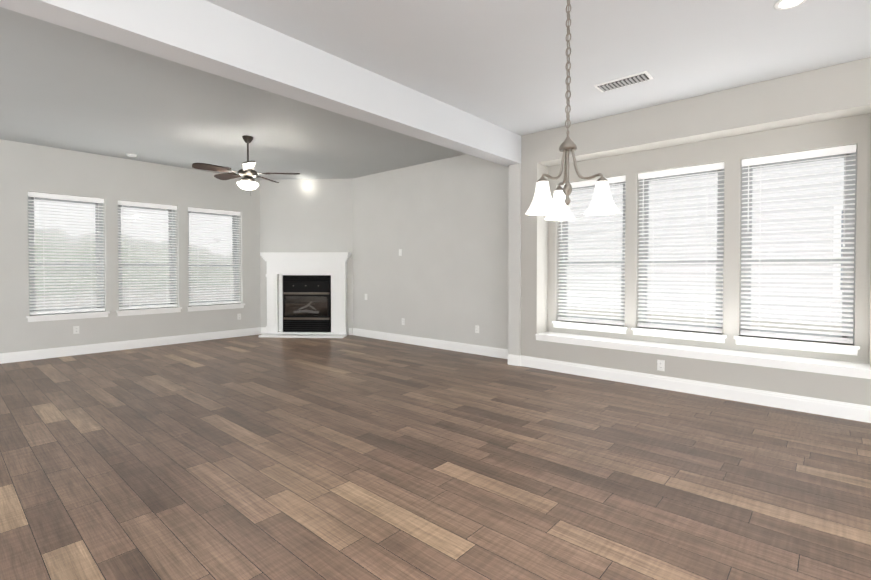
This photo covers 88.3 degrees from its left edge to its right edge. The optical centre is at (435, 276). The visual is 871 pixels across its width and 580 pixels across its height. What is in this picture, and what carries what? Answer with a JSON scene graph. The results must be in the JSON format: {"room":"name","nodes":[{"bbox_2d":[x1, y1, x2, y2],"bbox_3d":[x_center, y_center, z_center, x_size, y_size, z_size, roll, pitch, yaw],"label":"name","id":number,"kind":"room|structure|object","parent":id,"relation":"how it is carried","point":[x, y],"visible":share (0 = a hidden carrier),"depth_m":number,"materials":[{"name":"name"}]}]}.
{"room":"living room","nodes":[
{"label":"living room","id":0,"kind":"room"},
{"bbox_2d":[0,139,260,352],"bbox_3d":[-5.803,-0.345,6.491,0.250,3.070,9.500,1,1,42],"label":"wall","id":1,"kind":"structure","parent":0,"point":[25,168],"depth_m":7.08,"materials":[{"name":"paint"}]},
{"bbox_2d":[26,192,109,321],"bbox_3d":[-5.533,-0.286,6.748,0.275,1.855,0.970,1,1,42],"label":"window","id":2,"kind":"structure","parent":1,"relation":"in","point":[73,312],"depth_m":6.70,"materials":[{"name":"plastic"}]},
{"bbox_2d":[73,326,78,333],"bbox_3d":[-5.411,0.806,6.755,0.010,0.116,0.072,1,1,42],"label":"electrical outlet","id":3,"kind":"object","parent":1,"relation":"attached to","point":[75,329],"visible":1,"depth_m":6.75,"materials":[{"name":"white plastic"}]},
{"bbox_2d":[0,327,260,363],"bbox_3d":[-6.083,1.128,5.996,0.017,0.140,7.852,1,1,42],"label":"baseboard","id":4,"kind":"structure","parent":1,"relation":"attached to","point":[20,356],"depth_m":7.15,"materials":[{"name":"white wood"}]},
{"bbox_2d":[116,200,181,315],"bbox_3d":[-4.834,-0.299,7.537,0.275,1.855,0.949,1,1,42],"label":"window","id":5,"kind":"structure","parent":1,"relation":"in","point":[171,240],"depth_m":7.52,"materials":[{"name":"plastic"}]},
{"bbox_2d":[187,207,244,311],"bbox_3d":[-4.118,-0.312,8.345,0.275,1.855,1.031,1,1,42],"label":"window","id":6,"kind":"structure","parent":1,"relation":"in","point":[234,250],"depth_m":8.34,"materials":[{"name":"plastic"}]},
{"bbox_2d":[0,7,464,179],"bbox_3d":[-3.867,-1.952,4.752,5.420,0.200,9.500,1,1,42],"label":"ceiling","id":7,"kind":"structure","parent":0,"point":[61,87],"depth_m":5.25,"materials":[{"name":"paint"}]},
{"bbox_2d":[126,153,136,156],"bbox_3d":[-4.701,-1.871,6.934,0.136,0.029,0.136,1,1,42],"label":"smoke detector","id":8,"kind":"object","parent":7,"relation":"attached to","point":[131,155],"visible":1,"depth_m":6.89,"materials":[{"name":"white plastic"}]},
{"bbox_2d":[192,135,299,191],"bbox_3d":[-2.558,-1.477,6.013,1.294,0.789,1.283,1,1,42],"label":"ceiling fan","id":9,"kind":"object","parent":7,"relation":"hanging from","point":[248,174],"visible":1,"depth_m":5.95,"materials":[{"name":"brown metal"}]},
{"bbox_2d":[0,0,520,166],"bbox_3d":[-1.668,-1.739,2.974,0.234,0.570,9.250,1,1,42],"label":"ceiling beam","id":10,"kind":"structure","parent":0,"point":[206,36],"depth_m":3.33,"materials":[{"name":"paint"}]},
{"bbox_2d":[260,178,352,334],"bbox_3d":[-2.553,-0.382,8.857,1.478,3.070,1.148,1,1,42],"label":"wall","id":11,"kind":"structure","parent":0,"point":[306,215],"depth_m":8.84,"materials":[{"name":"paint"}]},
{"bbox_2d":[261,327,265,333],"bbox_3d":[-3.407,1.082,8.927,0.137,0.140,0.016,0,1,4],"label":"baseboard","id":12,"kind":"structure","parent":11,"relation":"attached to","point":[263,330],"depth_m":8.92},
{"bbox_2d":[353,154,508,348],"bbox_3d":[-0.685,-0.371,8.137,5.230,3.070,0.250,1,1,42],"label":"wall","id":13,"kind":"structure","parent":0,"point":[443,224],"depth_m":7.36,"materials":[{"name":"paint"}]},
{"bbox_2d":[353,328,507,358],"bbox_3d":[-0.220,1.103,7.570,3.752,0.140,0.017,1,1,42],"label":"baseboard","id":14,"kind":"structure","parent":13,"relation":"attached to","point":[467,348],"depth_m":7.35,"materials":[{"name":"white wood"}]},
{"bbox_2d":[475,325,478,332],"bbox_3d":[0.632,0.803,6.814,0.072,0.116,0.010,1,1,42],"label":"electrical outlet","id":15,"kind":"object","parent":13,"relation":"attached to","point":[476,328],"visible":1,"depth_m":6.82,"materials":[{"name":"white plastic"}]},
{"bbox_2d":[0,334,870,579],"bbox_3d":[-1.131,1.306,2.380,12.730,0.100,9.500,1,1,42],"label":"floor","id":16,"kind":"structure","parent":0,"point":[347,457],"depth_m":2.84,"materials":[{"name":"brown wood"}]},
{"bbox_2d":[258,252,350,337],"bbox_3d":[-2.537,0.346,8.656,1.730,1.620,0.417,0,1,4],"label":"fireplace","id":17,"kind":"object","parent":16,"relation":"on","point":[306,294],"visible":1,"depth_m":8.75,"materials":[{"name":"white wood"}]},
{"bbox_2d":[206,0,870,135],"bbox_3d":[0.985,-1.884,0.455,7.076,0.200,9.500,1,1,42],"label":"ceiling","id":18,"kind":"structure","parent":0,"point":[501,63],"depth_m":3.54,"materials":[{"name":"paint"}]},
{"bbox_2d":[526,0,619,219],"bbox_3d":[0.625,-1.046,2.046,0.398,1.524,0.410,1,1,42],"label":"chandelier","id":19,"kind":"object","parent":18,"relation":"hanging from","point":[557,207],"visible":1,"depth_m":2.06,"materials":[{"name":"white glass"}]},
{"bbox_2d":[594,71,652,91],"bbox_3d":[1.774,-1.831,4.241,0.480,0.025,0.200,1,1,42],"label":"ceiling vent","id":20,"kind":"object","parent":18,"relation":"in","point":[625,81],"visible":1,"depth_m":4.21,"materials":[{"name":"white metal"}]},
{"bbox_2d":[774,0,806,9],"bbox_3d":[2.358,-1.821,2.974,0.184,0.006,0.184,1,1,42],"label":"recessed light","id":21,"kind":"object","parent":18,"relation":"in","point":[783,4],"visible":1,"depth_m":3.00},
{"bbox_2d":[508,57,870,405],"bbox_3d":[3.887,-0.303,3.888,7.250,3.070,0.550,1,1,42],"label":"wall","id":22,"kind":"structure","parent":0,"point":[816,109],"depth_m":4.70,"materials":[{"name":"paint"}]},
{"bbox_2d":[552,175,627,333],"bbox_3d":[1.998,-0.271,5.752,0.970,1.915,0.225,1,1,42],"label":"window","id":23,"kind":"structure","parent":22,"relation":"in","point":[565,262],"depth_m":5.73,"materials":[{"name":"plastic"}]},
{"bbox_2d":[657,360,664,370],"bbox_3d":[2.442,0.965,4.859,0.072,0.116,0.010,1,1,42],"label":"electrical outlet","id":24,"kind":"object","parent":22,"relation":"attached to","point":[660,365],"visible":1,"depth_m":4.85,"materials":[{"name":"white plastic"}]},
{"bbox_2d":[632,162,726,342],"bbox_3d":[2.759,-0.260,5.078,0.953,1.915,0.225,1,1,42],"label":"window","id":25,"kind":"structure","parent":22,"relation":"in","point":[645,179],"depth_m":5.05,"materials":[{"name":"plastic"}]},
{"bbox_2d":[508,354,870,422],"bbox_3d":[3.617,1.163,3.795,7.000,0.140,0.052,1,1,42],"label":"baseboard","id":26,"kind":"structure","parent":22,"relation":"attached to","point":[845,410],"depth_m":4.54,"materials":[{"name":"white wood"}]},
{"bbox_2d":[535,331,870,378],"bbox_3d":[2.586,0.805,4.918,3.140,0.080,0.330,1,1,42],"label":"sill ledge","id":27,"kind":"object","parent":22,"relation":"attached to","point":[839,368],"visible":0.91,"depth_m":4.52,"materials":[{"name":"white wood"}]},
{"bbox_2d":[734,144,859,355],"bbox_3d":[3.523,-0.249,4.402,0.949,1.915,0.225,1,1,42],"label":"window","id":28,"kind":"structure","parent":22,"relation":"in","point":[848,153],"depth_m":4.35,"materials":[{"name":"plastic"}]},
{"label":"outside","id":29,"kind":"structure","parent":0,"visible":0},
{"bbox_2d":[34,199,233,307],"bbox_3d":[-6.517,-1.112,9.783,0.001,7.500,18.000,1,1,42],"label":"outdoor scenery","id":30,"kind":"object","parent":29,"point":[195,227],"depth_m":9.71,"materials":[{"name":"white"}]},
{"bbox_2d":[566,158,843,332],"bbox_3d":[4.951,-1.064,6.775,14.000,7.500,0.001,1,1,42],"label":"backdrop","id":31,"kind":"structure","parent":29,"point":[756,221],"depth_m":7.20,"materials":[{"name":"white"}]}
]}

